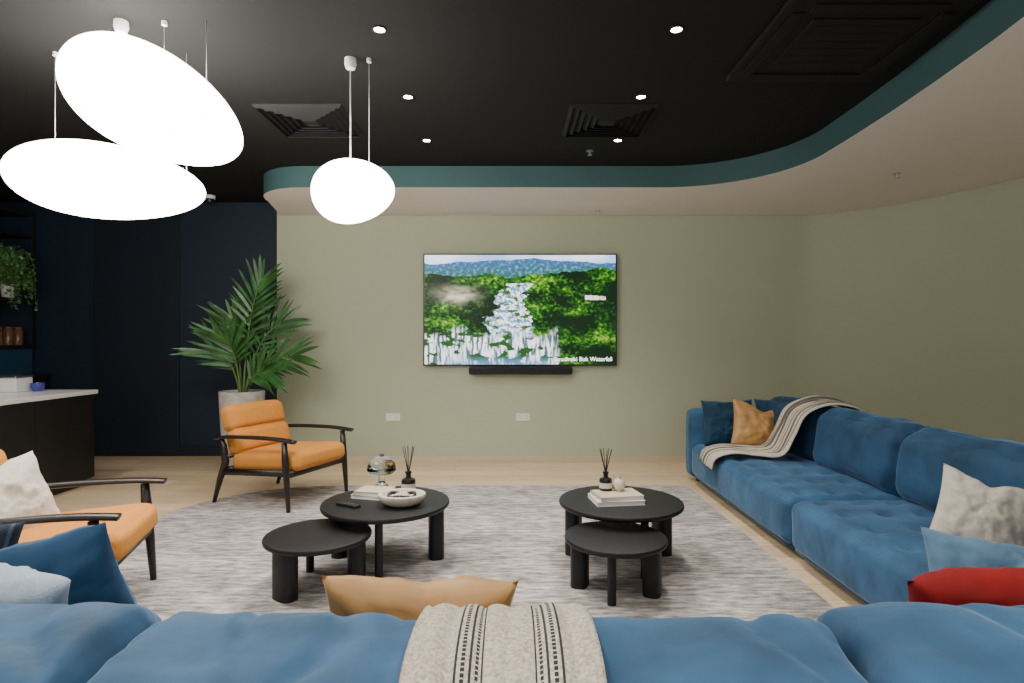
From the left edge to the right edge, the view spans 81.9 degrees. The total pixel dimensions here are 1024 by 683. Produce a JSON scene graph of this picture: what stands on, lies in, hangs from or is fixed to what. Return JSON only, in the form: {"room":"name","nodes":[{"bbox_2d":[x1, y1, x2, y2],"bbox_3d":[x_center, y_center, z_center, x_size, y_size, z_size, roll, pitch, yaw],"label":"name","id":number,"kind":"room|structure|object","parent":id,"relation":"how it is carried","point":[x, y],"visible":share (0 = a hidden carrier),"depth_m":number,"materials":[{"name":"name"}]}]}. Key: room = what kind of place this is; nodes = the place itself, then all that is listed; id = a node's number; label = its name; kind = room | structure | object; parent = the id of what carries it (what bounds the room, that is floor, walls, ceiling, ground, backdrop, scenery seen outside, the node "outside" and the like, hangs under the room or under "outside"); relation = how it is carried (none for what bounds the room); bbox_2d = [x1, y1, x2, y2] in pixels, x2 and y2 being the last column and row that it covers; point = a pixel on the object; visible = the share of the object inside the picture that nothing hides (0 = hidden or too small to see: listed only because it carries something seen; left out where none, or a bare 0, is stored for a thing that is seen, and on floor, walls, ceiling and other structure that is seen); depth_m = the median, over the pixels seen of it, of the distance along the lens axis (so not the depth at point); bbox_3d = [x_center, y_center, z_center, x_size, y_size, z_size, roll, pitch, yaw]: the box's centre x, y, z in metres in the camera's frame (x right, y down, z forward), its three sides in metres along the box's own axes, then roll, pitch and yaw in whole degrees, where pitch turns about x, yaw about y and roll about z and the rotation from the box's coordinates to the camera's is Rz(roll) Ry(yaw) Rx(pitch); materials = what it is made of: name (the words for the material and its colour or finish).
{"room":"lounge","nodes":[
{"label":"lounge","id":0,"kind":"room"},
{"bbox_2d":[0,202,276,445],"bbox_3d":[-3.950,-0.135,6.525,3.300,2.770,0.150,0,0,0],"label":"wall","id":1,"kind":"structure","parent":0,"point":[217,239],"depth_m":6.45,"materials":[{"name":"blue paint"}]},
{"bbox_2d":[0,349,31,374],"bbox_3d":[-5.405,0.215,4.710,0.370,0.270,3.420,0,0,0],"label":"backsplash","id":2,"kind":"structure","parent":1,"relation":"attached to","point":[12,361],"depth_m":6.20,"materials":[{"name":"blue paint"}]},
{"bbox_2d":[93,213,179,455],"bbox_3d":[-4.095,-0.110,6.437,0.930,2.720,0.024,0,0,0],"label":"door","id":3,"kind":"structure","parent":1,"relation":"in","point":[136,262],"depth_m":6.43,"materials":[{"name":"blue paint"}]},
{"bbox_2d":[179,446,220,455],"bbox_3d":[-4.050,1.195,6.442,3.100,0.110,0.015,0,0,0],"label":"baseboard","id":4,"kind":"structure","parent":1,"relation":"attached to","point":[183,450],"depth_m":6.43,"materials":[{"name":"blue paint"}]},
{"bbox_2d":[53,456,865,607],"bbox_3d":[-0.550,1.300,2.150,10.500,0.100,9.100,0,0,0],"label":"floor","id":5,"kind":"structure","parent":0,"point":[191,480],"depth_m":5.31,"materials":[{"name":"brown wood"}]},
{"bbox_2d":[0,205,50,389],"bbox_3d":[-5.295,-0.070,4.720,0.590,2.640,3.440,0,0,0],"label":"wall shelf unit","id":6,"kind":"object","parent":5,"relation":"on","point":[17,227],"visible":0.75,"depth_m":6.40,"materials":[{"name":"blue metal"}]},
{"bbox_2d":[0,327,2,344],"bbox_3d":[-5.280,-0.059,6.050,0.094,0.195,0.094,0,0,0],"label":"storage jar","id":7,"kind":"object","parent":6,"relation":"on","point":[1,330],"visible":0.92,"depth_m":6.05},
{"bbox_2d":[3,327,13,344],"bbox_3d":[-5.270,-0.059,6.170,0.094,0.195,0.094,0,0,0],"label":"storage jar","id":8,"kind":"object","parent":6,"relation":"on","point":[8,332],"visible":0.78,"depth_m":6.14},
{"bbox_2d":[13,327,22,344],"bbox_3d":[-5.270,-0.059,6.290,0.094,0.195,0.094,0,0,0],"label":"storage jar","id":9,"kind":"object","parent":6,"relation":"on","point":[18,332],"visible":0.84,"depth_m":6.26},
{"bbox_2d":[0,240,38,310],"bbox_3d":[-5.258,-0.683,6.171,0.446,0.723,0.481,0,0,16],"label":"trailing plant","id":10,"kind":"object","parent":6,"relation":"on","point":[12,274],"visible":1,"depth_m":6.16,"materials":[{"name":"green plant"}]},
{"bbox_2d":[20,374,50,378],"bbox_3d":[-5.295,0.370,4.700,0.590,0.040,3.400,0,0,0],"label":"countertop","id":11,"kind":"structure","parent":6,"relation":"on","point":[36,376],"depth_m":6.26,"materials":[{"name":"stone"}]},
{"bbox_2d":[0,390,97,495],"bbox_3d":[-4.030,0.838,3.890,0.740,0.825,2.660,0,0,0],"label":"kitchen island","id":12,"kind":"object","parent":5,"relation":"on","point":[57,425],"depth_m":4.73,"materials":[{"name":"black wood"}]},
{"bbox_2d":[0,375,33,391],"bbox_3d":[-4.260,0.355,5.000,0.270,0.138,0.190,0,0,0],"label":"box","id":13,"kind":"object","parent":12,"relation":"on","point":[8,383],"visible":0.94,"depth_m":4.92,"materials":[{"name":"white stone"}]},
{"bbox_2d":[30,382,44,390],"bbox_3d":[-4.060,0.390,5.050,0.104,0.070,0.104,0,0,0],"label":"bowl","id":14,"kind":"object","parent":12,"relation":"on","point":[34,386],"visible":1,"depth_m":5.01,"materials":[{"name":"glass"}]},
{"bbox_2d":[0,390,97,405],"bbox_3d":[-4.030,0.443,3.890,0.740,0.035,2.660,0,0,0],"label":"countertop","id":15,"kind":"structure","parent":12,"relation":"on","point":[6,398],"depth_m":4.73,"materials":[{"name":"white stone"}]},
{"bbox_2d":[170,255,322,465],"bbox_3d":[-2.466,0.202,5.629,1.360,2.097,0.814,0,0,0],"label":"potted palm","id":16,"kind":"object","parent":5,"relation":"on","point":[262,376],"visible":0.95,"depth_m":5.61,"materials":[{"name":"plant"}]},
{"bbox_2d":[218,389,264,465],"bbox_3d":[-2.590,0.863,5.660,0.410,0.775,0.410,0,0,0],"label":"planter","id":17,"kind":"object","parent":16,"relation":"on","point":[227,397],"depth_m":5.50,"materials":[{"name":"concrete"}]},
{"bbox_2d":[119,486,833,620],"bbox_3d":[-0.500,1.244,3.035,4.000,0.012,4.070,0,0,0],"label":"area rug","id":18,"kind":"object","parent":5,"relation":"on","point":[211,557],"visible":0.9,"depth_m":3.31,"materials":[{"name":"grey carpet"}]},
{"bbox_2d":[0,449,166,580],"bbox_3d":[-2.113,0.867,2.654,0.825,0.751,0.720,0,0,-16],"label":"wooden armchair","id":19,"kind":"object","parent":18,"relation":"on","point":[128,526],"visible":0.51,"depth_m":2.68,"materials":[{"name":"brown wood"}]},
{"bbox_2d":[0,449,7,465],"bbox_3d":[-2.411,0.604,2.568,0.196,0.226,0.580,0,0,-16],"label":"cushion","id":20,"kind":"object","parent":19,"relation":"on","point":[3,458],"depth_m":2.78,"materials":[{"name":"orange fabric"}]},
{"bbox_2d":[0,450,60,529],"bbox_3d":[-2.242,0.715,2.600,0.218,0.396,0.449,0,0,10],"label":"cushion","id":21,"kind":"object","parent":19,"relation":"on","point":[24,491],"visible":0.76,"depth_m":2.65,"materials":[{"name":"beige fabric"}]},
{"bbox_2d":[18,503,157,561],"bbox_3d":[-2.047,0.905,2.672,0.672,0.198,0.582,0,0,-16],"label":"seat cushion","id":22,"kind":"object","parent":19,"relation":"on","point":[135,525],"depth_m":2.65,"materials":[{"name":"orange fabric"}]},
{"bbox_2d":[212,400,353,512],"bbox_3d":[-1.822,0.867,4.709,0.825,0.751,0.720,0,0,22],"label":"wooden armchair","id":23,"kind":"object","parent":18,"relation":"on","point":[259,441],"visible":1,"depth_m":4.55,"materials":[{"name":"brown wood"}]},
{"bbox_2d":[221,400,284,431],"bbox_3d":[-2.109,0.604,4.825,0.196,0.226,0.580,0,0,22],"label":"cushion","id":24,"kind":"object","parent":23,"relation":"on","point":[240,417],"depth_m":4.71,"materials":[{"name":"orange fabric"}]},
{"bbox_2d":[227,421,290,453],"bbox_3d":[-2.049,0.779,4.800,0.199,0.224,0.580,0,0,22],"label":"cushion","id":25,"kind":"object","parent":23,"relation":"on","point":[280,429],"depth_m":4.66,"materials":[{"name":"orange fabric"}]},
{"bbox_2d":[233,441,344,470],"bbox_3d":[-1.759,0.905,4.684,0.672,0.198,0.582,0,0,22],"label":"seat cushion","id":26,"kind":"object","parent":23,"relation":"on","point":[303,455],"depth_m":4.50,"materials":[{"name":"orange fabric"}]},
{"bbox_2d":[262,518,371,603],"bbox_3d":[-0.985,1.107,3.000,0.530,0.263,0.530,0,0,0],"label":"round coffee table","id":27,"kind":"object","parent":18,"relation":"on","point":[308,539],"visible":0.91,"depth_m":2.89,"materials":[{"name":"black wood"}]},
{"bbox_2d":[320,486,448,577],"bbox_3d":[-0.715,1.071,3.350,0.716,0.333,0.716,0,0,0],"label":"round coffee table","id":28,"kind":"object","parent":18,"relation":"on","point":[371,512],"visible":0.77,"depth_m":3.20,"materials":[{"name":"black wood"}]},
{"bbox_2d":[336,501,360,508],"bbox_3d":[-0.900,0.897,3.240,0.150,0.016,0.040,0,0,28],"label":"remote control","id":29,"kind":"object","parent":28,"relation":"on","point":[345,504],"visible":1,"depth_m":3.22,"materials":[{"name":"black plastic"}]},
{"bbox_2d":[351,485,395,500],"bbox_3d":[-0.801,0.883,3.450,0.222,0.042,0.174,0,0,15],"label":"book stack","id":30,"kind":"object","parent":28,"relation":"on","point":[367,492],"visible":0.75,"depth_m":3.39,"materials":[{"name":"white paper"}]},
{"bbox_2d":[367,453,395,485],"bbox_3d":[-0.800,0.796,3.620,0.176,0.217,0.176,0,0,0],"label":"mushroom lamp","id":31,"kind":"object","parent":28,"relation":"on","point":[381,465],"visible":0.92,"depth_m":3.57,"materials":[{"name":"clear glass"}]},
{"bbox_2d":[378,488,425,507],"bbox_3d":[-0.610,0.869,3.270,0.264,0.070,0.224,0,0,0],"label":"decorative bowl","id":32,"kind":"object","parent":28,"relation":"on","point":[400,497],"visible":1,"depth_m":3.21,"materials":[{"name":"beige ceramic"}]},
{"bbox_2d":[401,446,415,488],"bbox_3d":[-0.625,0.769,3.560,0.087,0.271,0.087,0,0,0],"label":"reed diffuser","id":33,"kind":"object","parent":28,"relation":"on","point":[408,481],"visible":0.84,"depth_m":3.54,"materials":[{"name":"black glass"}]},
{"bbox_2d":[401,471,415,484],"bbox_3d":[-0.625,0.844,3.560,0.085,0.122,0.085,0,0,0],"label":"bottle","id":34,"kind":"object","parent":33,"relation":"on","point":[408,480],"depth_m":3.54,"materials":[{"name":"black glass"}]},
{"bbox_2d":[565,521,667,606],"bbox_3d":[0.520,1.107,2.965,0.510,0.263,0.510,0,0,0],"label":"round coffee table","id":35,"kind":"object","parent":18,"relation":"on","point":[612,541],"visible":0.96,"depth_m":2.88,"materials":[{"name":"black wood"}]},
{"bbox_2d":[559,485,683,578],"bbox_3d":[0.620,1.071,3.370,0.700,0.333,0.700,0,0,0],"label":"round coffee table","id":36,"kind":"object","parent":18,"relation":"on","point":[659,509],"visible":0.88,"depth_m":3.26,"materials":[{"name":"black wood"}]},
{"bbox_2d":[588,488,644,506],"bbox_3d":[0.590,0.880,3.340,0.273,0.048,0.200,0,0,-8],"label":"book stack","id":37,"kind":"object","parent":36,"relation":"on","point":[628,496],"visible":0.99,"depth_m":3.26,"materials":[{"name":"white paper"}]},
{"bbox_2d":[599,448,611,490],"bbox_3d":[0.540,0.737,3.400,0.076,0.236,0.076,0,0,0],"label":"reed diffuser","id":38,"kind":"object","parent":37,"relation":"on","point":[605,482],"visible":1,"depth_m":3.38,"materials":[{"name":"black glass"}]},
{"bbox_2d":[599,471,611,490],"bbox_3d":[0.540,0.802,3.400,0.074,0.106,0.074,0,0,0],"label":"bottle","id":39,"kind":"object","parent":38,"relation":"attached to","point":[605,482],"depth_m":3.37,"materials":[{"name":"black glass"}]},
{"bbox_2d":[613,475,624,490],"bbox_3d":[0.615,0.812,3.390,0.072,0.085,0.072,0,0,0],"label":"bud vase","id":40,"kind":"object","parent":37,"relation":"on","point":[618,483],"visible":1,"depth_m":3.37,"materials":[{"name":"beige ceramic"}]},
{"bbox_2d":[0,396,1023,682],"bbox_3d":[0.360,0.839,2.995,4.560,0.822,4.790,0,0,0],"label":"sectional sofa","id":41,"kind":"object","parent":5,"relation":"on","point":[853,491],"visible":0.81,"depth_m":0.94,"materials":[{"name":"blue fabric"}]},
{"bbox_2d":[0,521,24,548],"bbox_3d":[-1.659,0.699,1.659,0.452,0.467,0.211,0,0,-39],"label":"cushion","id":42,"kind":"object","parent":41,"relation":"on","point":[10,534],"visible":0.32,"depth_m":1.71,"materials":[{"name":"blue fabric"}]},
{"bbox_2d":[0,563,70,603],"bbox_3d":[-1.189,0.614,1.269,0.492,0.390,0.265,0,0,-18],"label":"cushion","id":43,"kind":"object","parent":41,"relation":"on","point":[19,584],"visible":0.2,"depth_m":1.21,"materials":[{"name":"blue fabric"}]},
{"bbox_2d":[0,522,136,604],"bbox_3d":[-1.200,0.689,1.521,0.455,0.476,0.247,0,0,-3],"label":"cushion","id":44,"kind":"object","parent":41,"relation":"on","point":[84,555],"visible":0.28,"depth_m":1.46,"materials":[{"name":"blue fabric"}]},
{"bbox_2d":[0,602,161,682],"bbox_3d":[-1.152,0.681,0.895,1.148,0.506,0.451,0,0,0],"label":"cushion","id":45,"kind":"object","parent":41,"relation":"on","point":[79,642],"depth_m":0.90,"materials":[{"name":"blue fabric"}]},
{"bbox_2d":[321,575,518,619],"bbox_3d":[-0.204,0.672,1.306,0.417,0.382,0.233,0,0,-8],"label":"cushion","id":46,"kind":"object","parent":41,"relation":"on","point":[347,595],"visible":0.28,"depth_m":1.22,"materials":[{"name":"fabric"}]},
{"bbox_2d":[87,611,867,682],"bbox_3d":[-0.041,0.692,0.888,1.156,0.480,0.453,0,0,0],"label":"cushion","id":47,"kind":"object","parent":41,"relation":"on","point":[138,646],"depth_m":0.89,"materials":[{"name":"blue fabric"}]},
{"bbox_2d":[399,602,606,682],"bbox_3d":[-0.012,0.691,1.022,0.285,0.519,0.959,0,0,0],"label":"throw blanket","id":48,"kind":"object","parent":41,"relation":"on","point":[549,642],"visible":1,"depth_m":0.85,"materials":[{"name":"beige fabric"}]},
{"bbox_2d":[701,399,751,445],"bbox_3d":[1.860,0.698,5.072,0.463,0.391,0.194,0,0,-1],"label":"cushion","id":49,"kind":"object","parent":41,"relation":"on","point":[718,416],"visible":0.6,"depth_m":5.01,"materials":[{"name":"fabric"}]},
{"bbox_2d":[731,398,773,444],"bbox_3d":[2.050,0.708,4.861,0.570,0.471,0.224,0,0,-1],"label":"cushion","id":50,"kind":"object","parent":41,"relation":"on","point":[752,426],"visible":0.68,"depth_m":4.79,"materials":[{"name":"orange fabric"}]},
{"bbox_2d":[754,396,806,411],"bbox_3d":[2.289,0.685,5.000,0.468,0.455,0.184,0,0,36],"label":"cushion","id":51,"kind":"object","parent":41,"relation":"on","point":[760,405],"visible":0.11,"depth_m":5.08,"materials":[{"name":"fabric"}]},
{"bbox_2d":[700,395,867,468],"bbox_3d":[2.103,0.694,4.522,1.233,0.554,0.536,0,0,11],"label":"throw blanket","id":52,"kind":"object","parent":41,"relation":"on","point":[790,419],"visible":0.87,"depth_m":4.49,"materials":[{"name":"beige fabric"}]},
{"bbox_2d":[692,444,902,543],"bbox_3d":[1.994,1.037,4.284,0.876,0.333,1.832,0,0,0],"label":"seat cushion","id":53,"kind":"object","parent":41,"relation":"on","point":[766,490],"depth_m":3.80,"materials":[{"name":"blue fabric"}]},
{"bbox_2d":[765,396,836,460],"bbox_3d":[2.336,0.707,4.734,0.423,0.498,0.934,0,0,0],"label":"cushion","id":54,"kind":"object","parent":41,"relation":"on","point":[801,449],"depth_m":4.39,"materials":[{"name":"blue fabric"}]},
{"bbox_2d":[792,500,934,603],"bbox_3d":[1.995,1.037,2.657,0.880,0.329,1.412,0,0,0],"label":"seat cushion","id":55,"kind":"object","parent":41,"relation":"on","point":[871,549],"depth_m":2.81,"materials":[{"name":"blue fabric"}]},
{"bbox_2d":[813,408,928,496],"bbox_3d":[2.341,0.710,3.820,0.415,0.495,0.930,0,0,0],"label":"cushion","id":56,"kind":"object","parent":41,"relation":"on","point":[860,448],"depth_m":3.67,"materials":[{"name":"blue fabric"}]},
{"bbox_2d":[817,602,1023,682],"bbox_3d":[0.941,0.687,0.892,0.882,0.512,0.440,0,0,0],"label":"cushion","id":57,"kind":"object","parent":41,"relation":"on","point":[882,642],"depth_m":0.88,"materials":[{"name":"blue fabric"}]},
{"bbox_2d":[895,427,1023,510],"bbox_3d":[2.341,0.713,2.826,0.428,0.489,1.125,0,0,0],"label":"cushion","id":58,"kind":"object","parent":41,"relation":"on","point":[920,455],"depth_m":2.99,"materials":[{"name":"blue fabric"}]},
{"bbox_2d":[907,567,1023,605],"bbox_3d":[1.130,0.649,1.331,0.542,0.429,0.242,0,0,8],"label":"cushion","id":59,"kind":"object","parent":41,"relation":"on","point":[1002,586],"visible":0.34,"depth_m":1.25,"materials":[{"name":"fabric"}]},
{"bbox_2d":[920,526,1023,571],"bbox_3d":[1.481,0.770,1.752,0.452,0.340,0.231,0,0,27],"label":"cushion","id":60,"kind":"object","parent":41,"relation":"on","point":[943,550],"visible":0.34,"depth_m":1.80,"materials":[{"name":"fabric"}]},
{"bbox_2d":[930,463,1023,546],"bbox_3d":[1.994,0.738,2.505,0.396,0.395,0.209,0,0,36],"label":"cushion","id":61,"kind":"object","parent":41,"relation":"on","point":[966,507],"visible":0.84,"depth_m":2.46,"materials":[{"name":"fabric"}]},
{"bbox_2d":[0,0,990,201],"bbox_3d":[-0.550,-1.570,2.150,10.500,0.100,9.100,0,0,0],"label":"ceiling","id":62,"kind":"structure","parent":0,"point":[490,82],"depth_m":3.41,"materials":[{"name":"black paint"}]},
{"bbox_2d":[0,51,205,219],"bbox_3d":[-2.130,-1.085,3.100,0.996,0.870,0.600,0,0,0],"label":"pendant lamp","id":63,"kind":"object","parent":62,"relation":"hanging from","point":[85,178],"visible":0.97,"depth_m":2.89,"materials":[{"name":"white"}]},
{"bbox_2d":[55,18,242,165],"bbox_3d":[-1.705,-1.182,2.800,0.818,0.676,0.560,0,0,0],"label":"pendant lamp","id":64,"kind":"object","parent":62,"relation":"hanging from","point":[137,94],"visible":1,"depth_m":2.60,"materials":[{"name":"white plastic"}]},
{"bbox_2d":[205,194,215,203],"bbox_3d":[-3.150,-1.478,6.150,0.110,0.085,0.110,0,0,0],"label":"security camera","id":65,"kind":"object","parent":62,"relation":"attached to","point":[209,198],"visible":0.9,"depth_m":6.12,"materials":[{"name":"white plastic"}]},
{"bbox_2d":[251,104,363,136],"bbox_3d":[-1.380,-1.509,4.060,0.580,0.022,0.580,0,0,0],"label":"ceiling air vent","id":66,"kind":"object","parent":62,"relation":"in","point":[311,114],"depth_m":3.97,"materials":[{"name":"black metal"}]},
{"bbox_2d":[311,56,394,223],"bbox_3d":[-0.853,-1.078,3.170,0.439,0.885,0.360,0,0,0],"label":"pendant lamp","id":67,"kind":"object","parent":62,"relation":"hanging from","point":[350,190],"visible":1,"depth_m":3.04,"materials":[{"name":"white"}]},
{"bbox_2d":[371,25,386,33],"bbox_3d":[-0.645,-1.517,2.870,0.076,0.006,0.076,0,0,0],"label":"recessed light","id":68,"kind":"object","parent":62,"relation":"in","point":[379,29],"visible":1,"depth_m":2.87,"materials":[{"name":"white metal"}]},
{"bbox_2d":[402,94,413,99],"bbox_3d":[-0.645,-1.517,3.660,0.076,0.006,0.076,0,0,0],"label":"recessed light","id":69,"kind":"object","parent":62,"relation":"in","point":[404,96],"visible":1,"depth_m":3.65,"materials":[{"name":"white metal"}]},
{"bbox_2d":[421,138,431,141],"bbox_3d":[-0.645,-1.517,4.450,0.076,0.006,0.076,0,0,0],"label":"recessed light","id":70,"kind":"object","parent":62,"relation":"in","point":[423,139],"visible":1,"depth_m":4.44,"materials":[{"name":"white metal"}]},
{"bbox_2d":[562,104,659,136],"bbox_3d":[0.660,-1.509,4.060,0.580,0.022,0.580,0,0,0],"label":"ceiling air vent","id":71,"kind":"object","parent":62,"relation":"in","point":[608,115],"depth_m":3.97,"materials":[{"name":"black metal"}]},
{"bbox_2d":[613,138,622,141],"bbox_3d":[0.800,-1.517,4.450,0.076,0.006,0.076,0,0,0],"label":"recessed light","id":72,"kind":"object","parent":62,"relation":"in","point":[616,139],"visible":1,"depth_m":4.44,"materials":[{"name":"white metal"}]},
{"bbox_2d":[635,94,646,99],"bbox_3d":[0.800,-1.517,3.660,0.076,0.006,0.076,0,0,0],"label":"recessed light","id":73,"kind":"object","parent":62,"relation":"in","point":[639,96],"visible":1,"depth_m":3.65,"materials":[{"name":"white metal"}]},
{"bbox_2d":[668,25,683,33],"bbox_3d":[0.800,-1.517,2.870,0.076,0.006,0.076,0,0,0],"label":"recessed light","id":74,"kind":"object","parent":62,"relation":"in","point":[676,29],"visible":1,"depth_m":2.87,"materials":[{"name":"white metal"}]},
{"bbox_2d":[725,0,981,80],"bbox_3d":[1.640,-1.500,2.970,0.840,0.039,0.840,0,0,0],"label":"ceiling air vent","id":75,"kind":"object","parent":62,"relation":"in","point":[806,40],"depth_m":2.88,"materials":[{"name":"black metal"}]},
{"bbox_2d":[277,212,794,455],"bbox_3d":[0.265,-0.135,6.350,5.510,2.770,0.200,0,0,0],"label":"wall","id":76,"kind":"structure","parent":0,"point":[706,303],"depth_m":6.25,"materials":[{"name":"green paint"}]},
{"bbox_2d":[386,413,399,420],"bbox_3d":[-1.257,0.800,6.242,0.146,0.080,0.015,0,0,0],"label":"wall socket","id":77,"kind":"object","parent":76,"relation":"attached to","point":[389,416],"visible":1,"depth_m":6.24,"materials":[{"name":"white plastic"}]},
{"bbox_2d":[347,456,685,459],"bbox_3d":[0.255,1.232,6.244,5.490,0.035,0.012,0,0,0],"label":"baseboard","id":78,"kind":"structure","parent":76,"relation":"attached to","point":[348,457],"depth_m":6.24,"materials":[{"name":"beige paint"}]},
{"bbox_2d":[423,254,616,365],"bbox_3d":[0.085,-0.333,6.214,2.030,1.175,0.076,0,0,0],"label":"wall-mounted television","id":79,"kind":"object","parent":76,"relation":"attached to","point":[479,309],"visible":1,"depth_m":6.18,"materials":[{"name":"black plastic"}]},
{"bbox_2d":[469,367,571,374],"bbox_3d":[0.090,0.305,6.194,1.080,0.080,0.113,0,0,0],"label":"soundbar","id":80,"kind":"object","parent":76,"relation":"attached to","point":[472,370],"visible":1,"depth_m":6.14,"materials":[{"name":"black plastic"}]},
{"bbox_2d":[516,413,529,420],"bbox_3d":[0.117,0.800,6.242,0.146,0.080,0.015,0,0,0],"label":"wall socket","id":81,"kind":"object","parent":76,"relation":"attached to","point":[519,416],"visible":1,"depth_m":6.24,"materials":[{"name":"white plastic"}]},
{"bbox_2d":[795,177,1023,442],"bbox_3d":[4.222,-0.135,2.171,1.135,2.770,8.835,0,0,-9],"label":"wall","id":82,"kind":"structure","parent":0,"point":[913,310],"depth_m":5.54,"materials":[{"name":"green paint"}]},
{"bbox_2d":[264,0,1023,214],"bbox_3d":[0.940,-1.427,2.025,6.800,0.184,8.430,0,0,0],"label":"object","id":83,"kind":"structure","parent":82,"relation":"attached to","point":[951,121],"depth_m":4.77,"materials":[{"name":"beige paint"}]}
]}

